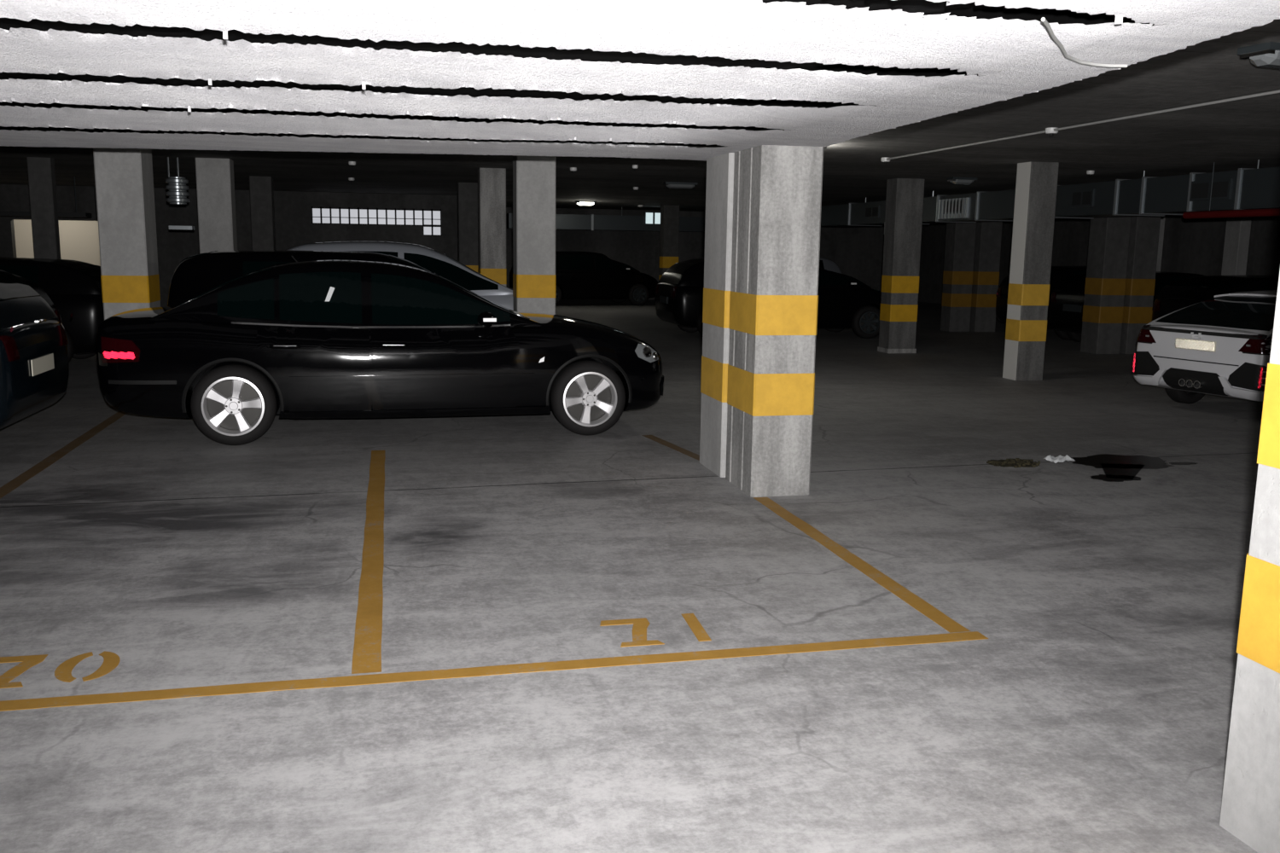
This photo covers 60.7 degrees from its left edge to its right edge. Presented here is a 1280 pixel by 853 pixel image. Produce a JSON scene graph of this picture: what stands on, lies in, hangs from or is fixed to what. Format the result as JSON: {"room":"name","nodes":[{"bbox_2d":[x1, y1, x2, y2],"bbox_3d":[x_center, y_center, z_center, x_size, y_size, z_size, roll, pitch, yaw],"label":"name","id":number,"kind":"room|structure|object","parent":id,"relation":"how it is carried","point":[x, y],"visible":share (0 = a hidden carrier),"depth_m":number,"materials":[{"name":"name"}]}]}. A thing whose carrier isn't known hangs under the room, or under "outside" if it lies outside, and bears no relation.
{"room":"parking garage","nodes":[
{"label":"parking garage","id":0,"kind":"room"},
{"bbox_2d":[13,219,100,266],"bbox_3d":[-13.297,-4.024,24.780,4.600,2.700,2.800,-1,10,-13],"label":"wall","id":1,"kind":"structure","parent":0,"point":[78,240],"depth_m":25.92,"materials":[{"name":"beige paint"}]},
{"bbox_2d":[0,184,458,307],"bbox_3d":[-11.262,-3.818,23.717,16.500,2.700,0.200,-1,10,-13],"label":"wall","id":2,"kind":"structure","parent":0,"point":[294,227],"depth_m":24.18,"materials":[{"name":"concrete"}]},
{"bbox_2d":[311,206,441,236],"bbox_3d":[-5.959,-4.654,24.784,2.886,0.600,0.090,-1,10,-13],"label":"window","id":3,"kind":"structure","parent":2,"relation":"in","point":[430,219],"depth_m":24.78,"materials":[{"name":"white glass"}]},
{"bbox_2d":[0,299,1263,852],"bbox_3d":[-2.022,-0.709,14.748,31.100,0.250,37.100,-1,10,-13],"label":"floor","id":4,"kind":"structure","parent":0,"point":[1093,713],"depth_m":4.71,"materials":[{"name":"concrete"}]},
{"bbox_2d":[0,269,73,429],"bbox_3d":[-6.508,-0.511,7.916,4.045,1.446,2.042,-1,10,-13],"label":"hatchback car","id":5,"kind":"object","parent":4,"relation":"on","point":[34,371],"visible":1,"depth_m":8.23,"materials":[{"name":"black paint"}]},
{"bbox_2d":[0,335,20,361],"bbox_3d":[-4.449,-0.558,7.725,0.068,0.183,0.213,1,9,1],"label":"tail light","id":6,"kind":"object","parent":5,"relation":"attached to","point":[8,346],"depth_m":7.68,"materials":[{"name":"red plastic"}]},
{"bbox_2d":[58,321,68,345],"bbox_3d":[-4.722,-0.760,8.927,0.068,0.183,0.213,-4,10,-26],"label":"tail light","id":7,"kind":"object","parent":5,"relation":"attached to","point":[61,333],"depth_m":8.88,"materials":[{"name":"red"}]},
{"bbox_2d":[11,273,62,323],"bbox_3d":[-7.453,-0.780,9.713,3.914,1.366,1.969,-1,10,-13],"label":"hatchback car","id":8,"kind":"object","parent":4,"relation":"on","point":[40,291],"visible":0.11,"depth_m":10.59,"materials":[{"name":"black paint"}]},
{"bbox_2d":[54,308,62,323],"bbox_3d":[-5.713,-1.072,10.719,0.088,0.187,0.235,-7,12,-40],"label":"tail light","id":9,"kind":"object","parent":8,"relation":"attached to","point":[56,311],"depth_m":10.67,"materials":[{"name":"red"}]},
{"bbox_2d":[26,157,61,259],"bbox_3d":[-8.387,-2.417,15.461,0.300,2.700,0.200,-1,10,-13],"label":"concrete column","id":10,"kind":"structure","parent":4,"relation":"on","point":[40,171],"depth_m":15.27,"materials":[{"name":"grey concrete"}]},
{"bbox_2d":[0,257,104,362],"bbox_3d":[-8.591,-1.433,13.606,4.014,1.356,2.005,-1,10,-13],"label":"hatchback car","id":11,"kind":"object","parent":4,"relation":"on","point":[74,287],"visible":0.38,"depth_m":13.19,"materials":[{"name":"black paint"}]},
{"bbox_2d":[0,651,120,688],"bbox_3d":[-2.230,0.912,4.100,0.503,0.002,0.320,-1,10,-13],"label":"bay number","id":12,"kind":"object","parent":4,"relation":"on","point":[111,660],"visible":1,"depth_m":4.13,"materials":[{"name":"yellow paint"}]},
{"bbox_2d":[0,410,127,498],"bbox_3d":[-4.444,0.142,8.576,0.105,0.002,4.800,-1,10,-13],"label":"parking line","id":13,"kind":"object","parent":4,"relation":"on","point":[11,485],"visible":0.81,"depth_m":8.08,"materials":[{"name":"yellow paint"}]},
{"bbox_2d":[93,147,160,319],"bbox_3d":[-5.287,-1.689,11.324,0.446,2.700,0.556,-1,10,-13],"label":"concrete column","id":14,"kind":"structure","parent":4,"relation":"on","point":[124,178],"depth_m":11.03,"materials":[{"name":"yellow paint"}]},
{"bbox_2d":[195,157,237,253],"bbox_3d":[-5.861,-2.338,15.215,0.446,2.700,0.406,-1,10,-13],"label":"concrete column","id":15,"kind":"structure","parent":4,"relation":"on","point":[215,181],"depth_m":14.91,"materials":[{"name":"yellow paint"}]},
{"bbox_2d":[249,175,276,250],"bbox_3d":[-6.599,-3.005,19.196,0.366,2.700,0.406,-1,10,-13],"label":"concrete column","id":16,"kind":"structure","parent":4,"relation":"on","point":[262,206],"depth_m":18.90,"materials":[{"name":"yellow paint"}]},
{"bbox_2d":[167,250,434,306],"bbox_3d":[-3.020,-1.078,11.478,3.514,1.511,1.607,-1,10,-13],"label":"hatchback car","id":17,"kind":"object","parent":4,"relation":"on","point":[194,276],"visible":0.07,"depth_m":10.57,"materials":[{"name":"black paint"}]},
{"bbox_2d":[351,450,385,674],"bbox_3d":[-1.535,0.557,6.318,0.121,0.002,4.590,-1,10,-13],"label":"parking line","id":18,"kind":"object","parent":4,"relation":"on","point":[367,648],"visible":1,"depth_m":5.21,"materials":[{"name":"yellow paint"}]},
{"bbox_2d":[96,256,664,445],"bbox_3d":[-2.145,-0.754,9.670,4.637,1.483,2.107,-2,10,-14],"label":"car","id":19,"kind":"object","parent":4,"relation":"on","point":[313,339],"visible":1,"depth_m":8.79,"materials":[{"name":"black paint"}]},
{"bbox_2d":[101,337,140,362],"bbox_3d":[-3.979,-0.585,8.363,0.311,0.201,0.044,2,9,6],"label":"tail light","id":20,"kind":"object","parent":19,"relation":"attached to","point":[113,349],"depth_m":8.35,"materials":[{"name":"red"}]},
{"bbox_2d":[477,311,496,327],"bbox_3d":[-1.258,-0.875,8.917,0.150,0.130,0.274,-1,10,-13],"label":"mirror","id":21,"kind":"object","parent":19,"relation":"attached to","point":[485,319],"depth_m":8.83,"materials":[{"name":"black mirror"}]},
{"bbox_2d":[287,241,556,314],"bbox_3d":[-2.920,-1.487,13.635,3.774,1.621,1.687,-1,10,-13],"label":"car","id":22,"kind":"object","parent":4,"relation":"on","point":[443,264],"visible":0.1,"depth_m":13.01,"materials":[{"name":"silver metal"}]},
{"bbox_2d":[457,182,478,273],"bbox_3d":[-3.110,-3.114,20.176,0.486,2.700,0.406,-1,10,-13],"label":"concrete column","id":23,"kind":"structure","parent":4,"relation":"on","point":[468,235],"depth_m":19.88,"materials":[{"name":"yellow paint"}]},
{"bbox_2d":[477,168,506,286],"bbox_3d":[-2.208,-2.468,16.333,0.386,2.700,0.406,-1,10,-13],"label":"concrete column","id":24,"kind":"structure","parent":4,"relation":"on","point":[491,182],"depth_m":16.06,"materials":[{"name":"yellow paint"}]},
{"bbox_2d":[0,631,988,711],"bbox_3d":[-2.253,0.967,3.764,7.600,0.002,0.092,-1,10,-13],"label":"parking line","id":25,"kind":"object","parent":4,"relation":"on","point":[15,705],"visible":1,"depth_m":4.13,"materials":[{"name":"yellow paint"}]},
{"bbox_2d":[512,155,555,314],"bbox_3d":[-1.214,-1.827,12.530,0.446,2.700,0.406,-1,10,-13],"label":"concrete column","id":26,"kind":"structure","parent":4,"relation":"on","point":[533,177],"depth_m":12.29,"materials":[{"name":"yellow paint"}]},
{"bbox_2d":[509,250,658,305],"bbox_3d":[-1.487,-4.100,30.144,4.014,1.456,2.005,-3,10,-22],"label":"hatchback car","id":27,"kind":"object","parent":4,"relation":"on","point":[578,275],"visible":0.59,"depth_m":29.45,"materials":[{"name":"black paint"}]},
{"bbox_2d":[599,613,711,647],"bbox_3d":[0.061,0.860,4.624,0.435,0.002,0.345,-1,10,-13],"label":"bay number","id":28,"kind":"object","parent":4,"relation":"on","point":[640,625],"visible":1,"depth_m":4.63,"materials":[{"name":"yellow paint"}]},
{"bbox_2d":[658,205,679,280],"bbox_3d":[0.784,-4.580,29.436,0.436,2.700,0.406,-1,10,-13],"label":"concrete column","id":29,"kind":"structure","parent":4,"relation":"on","point":[669,237],"depth_m":29.18,"materials":[{"name":"yellow paint"}]},
{"bbox_2d":[641,435,699,460],"bbox_3d":[0.281,0.168,8.851,0.092,0.002,1.195,-3,10,-22],"label":"parking line","id":30,"kind":"object","parent":4,"relation":"on","point":[665,443],"visible":0.89,"depth_m":8.87,"materials":[{"name":"yellow paint"}]},
{"bbox_2d":[699,152,734,477],"bbox_3d":[0.734,-0.796,7.846,0.436,2.245,0.566,-1,10,-13],"label":"concrete column","id":31,"kind":"structure","parent":4,"relation":"on","point":[719,192],"depth_m":7.72,"materials":[{"name":"yellow paint"}]},
{"bbox_2d":[655,258,881,338],"bbox_3d":[2.581,-2.409,20.337,4.414,1.426,2.041,-1,10,-13],"label":"hatchback car","id":32,"kind":"object","parent":4,"relation":"on","point":[845,301],"visible":0.56,"depth_m":19.70,"materials":[{"name":"black paint"}]},
{"bbox_2d":[670,286,677,296],"bbox_3d":[0.588,-2.378,19.242,0.068,0.181,0.213,-4,10,-26],"label":"tail light","id":33,"kind":"object","parent":32,"relation":"attached to","point":[674,289],"depth_m":19.17,"materials":[{"name":"red"}]},
{"bbox_2d":[846,279,856,287],"bbox_3d":[3.780,-2.574,19.662,0.150,0.130,0.272,-1,10,-13],"label":"mirror","id":34,"kind":"object","parent":32,"relation":"attached to","point":[850,283],"depth_m":19.58,"materials":[{"name":"black mirror"}]},
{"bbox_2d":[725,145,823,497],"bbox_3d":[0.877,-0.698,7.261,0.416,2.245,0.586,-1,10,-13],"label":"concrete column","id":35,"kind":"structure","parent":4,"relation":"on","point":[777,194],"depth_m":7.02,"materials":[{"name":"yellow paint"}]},
{"bbox_2d":[819,257,841,273],"bbox_3d":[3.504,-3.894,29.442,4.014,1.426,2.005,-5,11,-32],"label":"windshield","id":36,"kind":"object","parent":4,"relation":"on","point":[825,264],"visible":0.02,"depth_m":29.54,"materials":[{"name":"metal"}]},
{"bbox_2d":[752,497,970,633],"bbox_3d":[1.074,0.668,5.881,0.100,0.002,2.565,-1,10,-13],"label":"parking line","id":37,"kind":"object","parent":4,"relation":"on","point":[901,592],"visible":1,"depth_m":5.51,"materials":[{"name":"yellow paint"}]},
{"bbox_2d":[877,178,925,353],"bbox_3d":[4.124,-2.524,17.249,0.490,2.700,0.410,-1,10,-13],"label":"concrete column","id":38,"kind":"structure","parent":4,"relation":"on","point":[904,196],"depth_m":17.10,"materials":[{"name":"yellow paint"}]},
{"bbox_2d":[940,222,976,331],"bbox_3d":[6.453,-3.288,22.105,0.456,2.700,0.406,-1,10,-13],"label":"concrete column","id":39,"kind":"structure","parent":4,"relation":"on","point":[960,237],"depth_m":21.99,"materials":[{"name":"yellow paint"}]},
{"bbox_2d":[969,221,1002,331],"bbox_3d":[6.977,-3.283,22.121,0.466,2.700,0.406,-1,10,-13],"label":"concrete column","id":40,"kind":"structure","parent":4,"relation":"on","point":[988,235],"depth_m":21.97,"materials":[{"name":"yellow paint"}]},
{"bbox_2d":[986,458,1040,467],"bbox_3d":[2.863,0.274,8.386,0.418,0.020,0.317,-1,10,-13],"label":"litter patch","id":41,"kind":"object","parent":4,"relation":"on","point":[1017,462],"visible":1,"depth_m":8.37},
{"bbox_2d":[1002,162,1058,380],"bbox_3d":[4.927,-1.943,13.793,0.387,2.700,0.336,-1,10,-13],"label":"concrete column","id":42,"kind":"structure","parent":4,"relation":"on","point":[1036,187],"depth_m":13.66,"materials":[{"name":"yellow paint"}]},
{"bbox_2d":[995,266,1087,340],"bbox_3d":[9.049,-2.423,21.191,3.957,1.366,1.972,-2,10,-15],"label":"hatchback car","id":43,"kind":"object","parent":4,"relation":"on","point":[1057,273],"visible":0.06,"depth_m":20.34,"materials":[{"name":"black paint"}]},
{"bbox_2d":[995,287,1000,296],"bbox_3d":[7.030,-2.639,21.396,0.088,0.187,0.235,3,10,15],"label":"tail light","id":44,"kind":"object","parent":43,"relation":"attached to","point":[998,293],"depth_m":21.34,"materials":[{"name":"red"}]},
{"bbox_2d":[1043,454,1074,463],"bbox_3d":[3.257,0.244,8.489,0.170,0.045,0.170,-1,10,-13],"label":"crumpled paper","id":45,"kind":"object","parent":4,"relation":"on","point":[1061,459],"visible":1,"depth_m":8.48,"materials":[{"name":"white paper"}]},
{"bbox_2d":[1080,216,1131,354],"bbox_3d":[7.549,-2.543,17.674,0.436,2.700,0.456,-1,10,-13],"label":"concrete column","id":46,"kind":"structure","parent":4,"relation":"on","point":[1108,239],"depth_m":17.55,"materials":[{"name":"yellow paint"}]},
{"bbox_2d":[1069,453,1196,482],"bbox_3d":[3.623,0.296,8.376,1.259,0.002,0.782,-7,12,-41],"label":"puddle","id":47,"kind":"object","parent":4,"relation":"on","point":[1116,468],"visible":0.98,"depth_m":8.41,"materials":[{"name":"black liquid"}]},
{"bbox_2d":[1119,215,1160,354],"bbox_3d":[8.048,-2.545,17.734,0.436,2.700,0.456,-1,10,-13],"label":"concrete column","id":48,"kind":"structure","parent":4,"relation":"on","point":[1144,231],"depth_m":17.54,"materials":[{"name":"yellow paint"}]},
{"bbox_2d":[1131,290,1277,404],"bbox_3d":[7.284,-0.860,11.685,3.924,1.317,1.812,-3,10,-24],"label":"hatchback car","id":49,"kind":"object","parent":4,"relation":"on","point":[1220,345],"visible":0.98,"depth_m":10.93,"materials":[{"name":"grey paint"}]},
{"bbox_2d":[1131,351,1159,375],"bbox_3d":[5.319,-0.659,11.456,0.136,0.263,0.405,-1,10,-13],"label":"vent","id":50,"kind":"object","parent":49,"relation":"attached to","point":[1145,363],"depth_m":11.42,"materials":[{"name":"black plastic"}]},
{"bbox_2d":[1136,325,1156,343],"bbox_3d":[5.371,-0.973,11.467,0.238,0.189,0.334,-1,10,-13],"label":"tail light","id":51,"kind":"object","parent":49,"relation":"attached to","point":[1147,334],"depth_m":11.39,"materials":[{"name":"red plastic"}]},
{"bbox_2d":[1162,367,1227,395],"bbox_3d":[5.590,-0.454,10.968,0.138,0.224,0.731,-3,10,-24],"label":"diffuser","id":52,"kind":"object","parent":49,"relation":"attached to","point":[1200,380],"depth_m":10.89,"materials":[{"name":"black plastic"}]},
{"bbox_2d":[1227,362,1267,391],"bbox_3d":[5.797,-0.479,10.403,0.115,0.263,0.407,-8,13,-43],"label":"vent","id":53,"kind":"object","parent":49,"relation":"attached to","point":[1242,376],"depth_m":10.39,"materials":[{"name":"black plastic"}]},
{"bbox_2d":[1238,334,1272,354],"bbox_3d":[5.909,-0.783,10.357,0.309,0.189,0.268,-1,10,-13],"label":"tail light","id":54,"kind":"object","parent":49,"relation":"attached to","point":[1248,344],"depth_m":10.31,"materials":[{"name":"red plastic"}]},
{"bbox_2d":[1219,271,1279,852],"bbox_3d":[1.922,0.062,2.737,0.426,2.245,0.516,-1,10,-13],"label":"concrete column","id":55,"kind":"structure","parent":4,"relation":"on","point":[1250,806],"depth_m":2.94,"materials":[{"name":"yellow paint"}]},
{"bbox_3d":[9.359,-2.090,19.381,3.814,1.306,1.687,-1,10,-13],"label":"hatchback car","id":56,"kind":"object","parent":4,"relation":"on","visible":0},
{"bbox_2d":[1049,291,1055,302],"bbox_3d":[7.400,-2.332,19.562,0.099,0.188,0.245,4,10,19],"label":"tail light","id":57,"kind":"object","parent":56,"relation":"attached to","point":[1053,295],"depth_m":19.52,"materials":[{"name":"red"}]},
{"bbox_3d":[9.959,-1.651,16.733,3.814,1.316,1.969,-1,10,-13],"label":"hatchback car","id":58,"kind":"object","parent":4,"relation":"on","visible":0},
{"bbox_2d":[1152,298,1160,311],"bbox_3d":[7.995,-1.886,16.909,0.088,0.187,0.234,3,10,15],"label":"tail light","id":59,"kind":"object","parent":58,"relation":"attached to","point":[1156,306],"depth_m":16.87,"materials":[{"name":"red"}]},
{"bbox_2d":[0,0,1279,160],"bbox_3d":[-5.568,-1.185,2.253,15.164,0.212,13.948,-1,10,-13],"label":"ceiling","id":60,"kind":"structure","parent":0,"point":[1016,57],"depth_m":4.20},
{"bbox_2d":[1041,17,1127,67],"bbox_3d":[1.325,-1.169,3.364,0.123,0.011,0.910,8,12,36],"label":"cable","id":61,"kind":"object","parent":60,"relation":"attached to","point":[1044,20],"visible":1,"depth_m":3.54,"materials":[{"name":"grey plastic"}]},
{"bbox_2d":[0,18,1279,211],"bbox_3d":[-1.978,-3.644,14.265,31.100,0.300,37.100,-1,10,-13],"label":"ceiling","id":62,"kind":"structure","parent":0,"point":[1234,135],"depth_m":13.12,"materials":[{"name":"grey concrete"}]},
{"bbox_2d":[165,157,194,229],"bbox_3d":[-6.278,-3.171,14.877,0.325,0.960,0.290,-1,10,-13],"label":"spiral duct","id":63,"kind":"object","parent":62,"relation":"hanging from","point":[177,186],"visible":1,"depth_m":14.78,"materials":[{"name":"grey metal"}]},
{"bbox_2d":[348,161,355,166],"bbox_3d":[-3.970,-3.621,15.065,0.100,0.072,0.100,-1,10,-13],"label":"junction box","id":64,"kind":"object","parent":62,"relation":"attached to","point":[351,163],"visible":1,"depth_m":15.03,"materials":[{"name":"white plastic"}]},
{"bbox_2d":[570,167,576,172],"bbox_3d":[-0.951,-3.662,15.586,0.100,0.072,0.100,-1,10,-13],"label":"junction box","id":65,"kind":"object","parent":62,"relation":"attached to","point":[572,169],"visible":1,"depth_m":15.55,"materials":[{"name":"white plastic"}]},
{"bbox_2d":[575,200,595,205],"bbox_3d":[-1.351,-5.550,27.127,0.460,0.098,0.340,-1,10,-13],"label":"ceiling lamp","id":66,"kind":"object","parent":62,"relation":"attached to","point":[578,202],"visible":1,"depth_m":26.99,"materials":[{"name":"grey plastic"}]},
{"bbox_2d":[576,202,593,205],"bbox_3d":[-1.351,-5.533,27.130,0.400,0.063,0.320,-1,10,-13],"label":"diffuser","id":67,"kind":"object","parent":66,"relation":"attached to","point":[578,203],"depth_m":27.01,"materials":[{"name":"white plastic"}]},
{"bbox_2d":[506,206,705,232],"bbox_3d":[0.706,-5.863,30.969,8.900,0.673,0.760,-1,10,-13],"label":"air duct","id":68,"kind":"object","parent":62,"relation":"hanging from","point":[590,222],"visible":0.27,"depth_m":30.32,"materials":[{"name":"grey metal"}]},
{"bbox_2d":[644,211,660,224],"bbox_3d":[0.376,-5.811,30.477,0.520,0.340,0.120,-1,10,-13],"label":"wall lamp","id":69,"kind":"object","parent":68,"relation":"attached to","point":[649,218],"visible":0.76,"depth_m":30.42,"materials":[{"name":"grey"}]},
{"bbox_2d":[645,212,652,223],"bbox_3d":[0.260,-5.801,30.403,0.200,0.300,0.025,-1,10,-13],"label":"diffuser","id":70,"kind":"object","parent":69,"relation":"attached to","point":[648,215],"depth_m":30.39,"materials":[{"name":"grey plastic"}]},
{"bbox_2d":[654,212,660,223],"bbox_3d":[0.514,-5.806,30.459,0.200,0.300,0.025,-1,10,-13],"label":"diffuser","id":71,"kind":"object","parent":69,"relation":"attached to","point":[657,215],"depth_m":30.44,"materials":[{"name":"grey"}]},
{"bbox_2d":[632,164,638,169],"bbox_3d":[-0.068,-3.536,14.903,0.080,0.072,0.080,-1,10,-13],"label":"junction box","id":72,"kind":"object","parent":62,"relation":"attached to","point":[634,166],"visible":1,"depth_m":14.87,"materials":[{"name":"white plastic"}]},
{"bbox_2d":[663,181,697,188],"bbox_3d":[0.692,-4.147,18.786,0.560,0.098,0.200,-1,10,-13],"label":"ceiling lamp","id":73,"kind":"object","parent":62,"relation":"attached to","point":[668,184],"visible":1,"depth_m":18.71,"materials":[{"name":"grey"}]},
{"bbox_2d":[665,184,694,188],"bbox_3d":[0.692,-4.130,18.789,0.500,0.063,0.180,-1,10,-13],"label":"diffuser","id":74,"kind":"object","parent":73,"relation":"attached to","point":[670,186],"depth_m":18.72,"materials":[{"name":"grey"}]},
{"bbox_2d":[880,157,890,163],"bbox_3d":[2.955,-3.201,13.140,0.110,0.072,0.110,-1,10,-13],"label":"junction box","id":75,"kind":"object","parent":62,"relation":"attached to","point":[883,160],"visible":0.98,"depth_m":13.11,"materials":[{"name":"white plastic"}]},
{"bbox_2d":[946,176,977,184],"bbox_3d":[4.854,-3.705,16.478,0.400,0.098,0.200,-1,10,-13],"label":"ceiling lamp","id":76,"kind":"object","parent":62,"relation":"attached to","point":[953,180],"visible":1,"depth_m":16.41,"materials":[{"name":"grey"}]},
{"bbox_2d":[949,179,973,184],"bbox_3d":[4.854,-3.688,16.481,0.340,0.063,0.180,-1,10,-13],"label":"diffuser","id":77,"kind":"object","parent":76,"relation":"attached to","point":[953,181],"depth_m":16.41,"materials":[{"name":"grey plastic"}]},
{"bbox_2d":[820,159,1279,226],"bbox_3d":[6.241,-3.685,17.939,0.800,0.580,16.000,-1,10,-13],"label":"air duct","id":78,"kind":"object","parent":62,"relation":"hanging from","point":[1242,189],"visible":0.86,"depth_m":14.96,"materials":[{"name":"grey metal"}]},
{"bbox_2d":[864,205,879,218],"bbox_3d":[4.800,-4.435,22.577,0.022,0.240,0.660,-1,10,-13],"label":"grille","id":79,"kind":"object","parent":78,"relation":"attached to","point":[870,212],"depth_m":22.57,"materials":[{"name":"black metal"}]},
{"bbox_2d":[943,198,962,214],"bbox_3d":[5.541,-3.885,19.305,0.022,0.240,0.660,-1,10,-13],"label":"grille","id":80,"kind":"object","parent":78,"relation":"attached to","point":[951,206],"depth_m":19.29,"materials":[{"name":"black metal"}]},
{"bbox_2d":[1070,189,1094,207],"bbox_3d":[6.359,-3.279,15.696,0.022,0.240,0.500,-1,10,-13],"label":"grille","id":81,"kind":"object","parent":78,"relation":"attached to","point":[1079,198],"depth_m":15.67,"materials":[{"name":"black metal"}]},
{"bbox_2d":[1189,178,1232,201],"bbox_3d":[6.915,-2.867,13.242,0.022,0.240,0.660,-1,10,-13],"label":"grille","id":82,"kind":"object","parent":78,"relation":"attached to","point":[1200,189],"depth_m":13.22,"materials":[{"name":"black metal"}]},
{"bbox_2d":[1045,128,1058,135],"bbox_3d":[3.679,-2.634,9.763,0.110,0.072,0.110,-1,10,-13],"label":"junction box","id":83,"kind":"object","parent":62,"relation":"attached to","point":[1048,130],"visible":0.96,"depth_m":9.73,"materials":[{"name":"white plastic"}]},
{"bbox_2d":[886,89,1279,160],"bbox_3d":[3.934,-2.457,8.635,0.043,0.022,9.300,-1,10,-12],"label":"conduit pipe","id":84,"kind":"object","parent":62,"relation":"attached to","point":[1277,90],"visible":1,"depth_m":8.88,"materials":[{"name":"grey metal"}]},
{"bbox_2d":[1086,170,1094,175],"bbox_3d":[6.071,-3.415,14.725,0.100,0.072,0.100,-1,10,-13],"label":"junction box","id":85,"kind":"object","parent":62,"relation":"attached to","point":[1088,172],"visible":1,"depth_m":14.69,"materials":[{"name":"white plastic"}]},
{"bbox_2d":[1182,162,1279,219],"bbox_3d":[7.109,-2.663,12.073,0.090,0.663,3.000,-1,10,-13],"label":"pipe","id":86,"kind":"object","parent":62,"relation":"hanging from","point":[1267,212],"visible":1,"depth_m":12.80,"materials":[{"name":"black metal"}]},
{"bbox_2d":[1237,41,1279,68],"bbox_3d":[3.561,-1.983,5.897,0.680,0.098,0.200,-3,10,-20],"label":"ceiling lamp","id":87,"kind":"object","parent":62,"relation":"attached to","point":[1265,55],"visible":1,"depth_m":5.77,"materials":[{"name":"grey"}]},
{"bbox_2d":[1249,50,1279,68],"bbox_3d":[3.561,-1.965,5.900,0.620,0.063,0.180,-3,10,-20],"label":"diffuser","id":88,"kind":"object","parent":87,"relation":"attached to","point":[1262,58],"depth_m":5.77,"materials":[{"name":"grey plastic"}]},
{"bbox_3d":[-13.276,-4.102,19.161,6.600,0.720,0.400,-1,10,-13],"label":"cable tray","id":89,"kind":"object","parent":62,"relation":"hanging from","visible":0},
{"bbox_2d":[0,210,91,217],"bbox_3d":[-13.281,-3.786,19.213,6.600,0.080,0.400,-1,10,-13],"label":"tray","id":90,"kind":"object","parent":89,"relation":"on","point":[76,214],"depth_m":19.66,"materials":[{"name":"black metal"}]},
{"bbox_2d":[506,207,884,299],"bbox_3d":[1.940,-5.312,33.991,14.200,2.700,0.300,-1,10,-13],"label":"wall","id":91,"kind":"structure","parent":0,"point":[858,251],"depth_m":33.57,"materials":[{"name":"concrete"}]},
{"bbox_2d":[918,215,1279,303],"bbox_3d":[13.027,-2.491,17.858,0.300,2.700,37.100,-1,10,-13],"label":"wall","id":92,"kind":"structure","parent":0,"point":[1195,246],"depth_m":23.68,"materials":[{"name":"concrete"}]},
{"bbox_2d":[1156,215,1165,271],"bbox_3d":[11.308,-3.561,24.199,0.247,2.700,0.400,-1,10,-13],"label":"pilaster","id":93,"kind":"object","parent":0,"point":[1162,218],"visible":0.08,"depth_m":23.94,"materials":[{"name":"concrete"}]},
{"bbox_2d":[1221,216,1251,275],"bbox_3d":[11.853,-3.156,21.793,0.247,2.700,0.400,-1,10,-13],"label":"pilaster","id":94,"kind":"object","parent":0,"point":[1237,230],"visible":0.31,"depth_m":21.59,"materials":[{"name":"concrete"}]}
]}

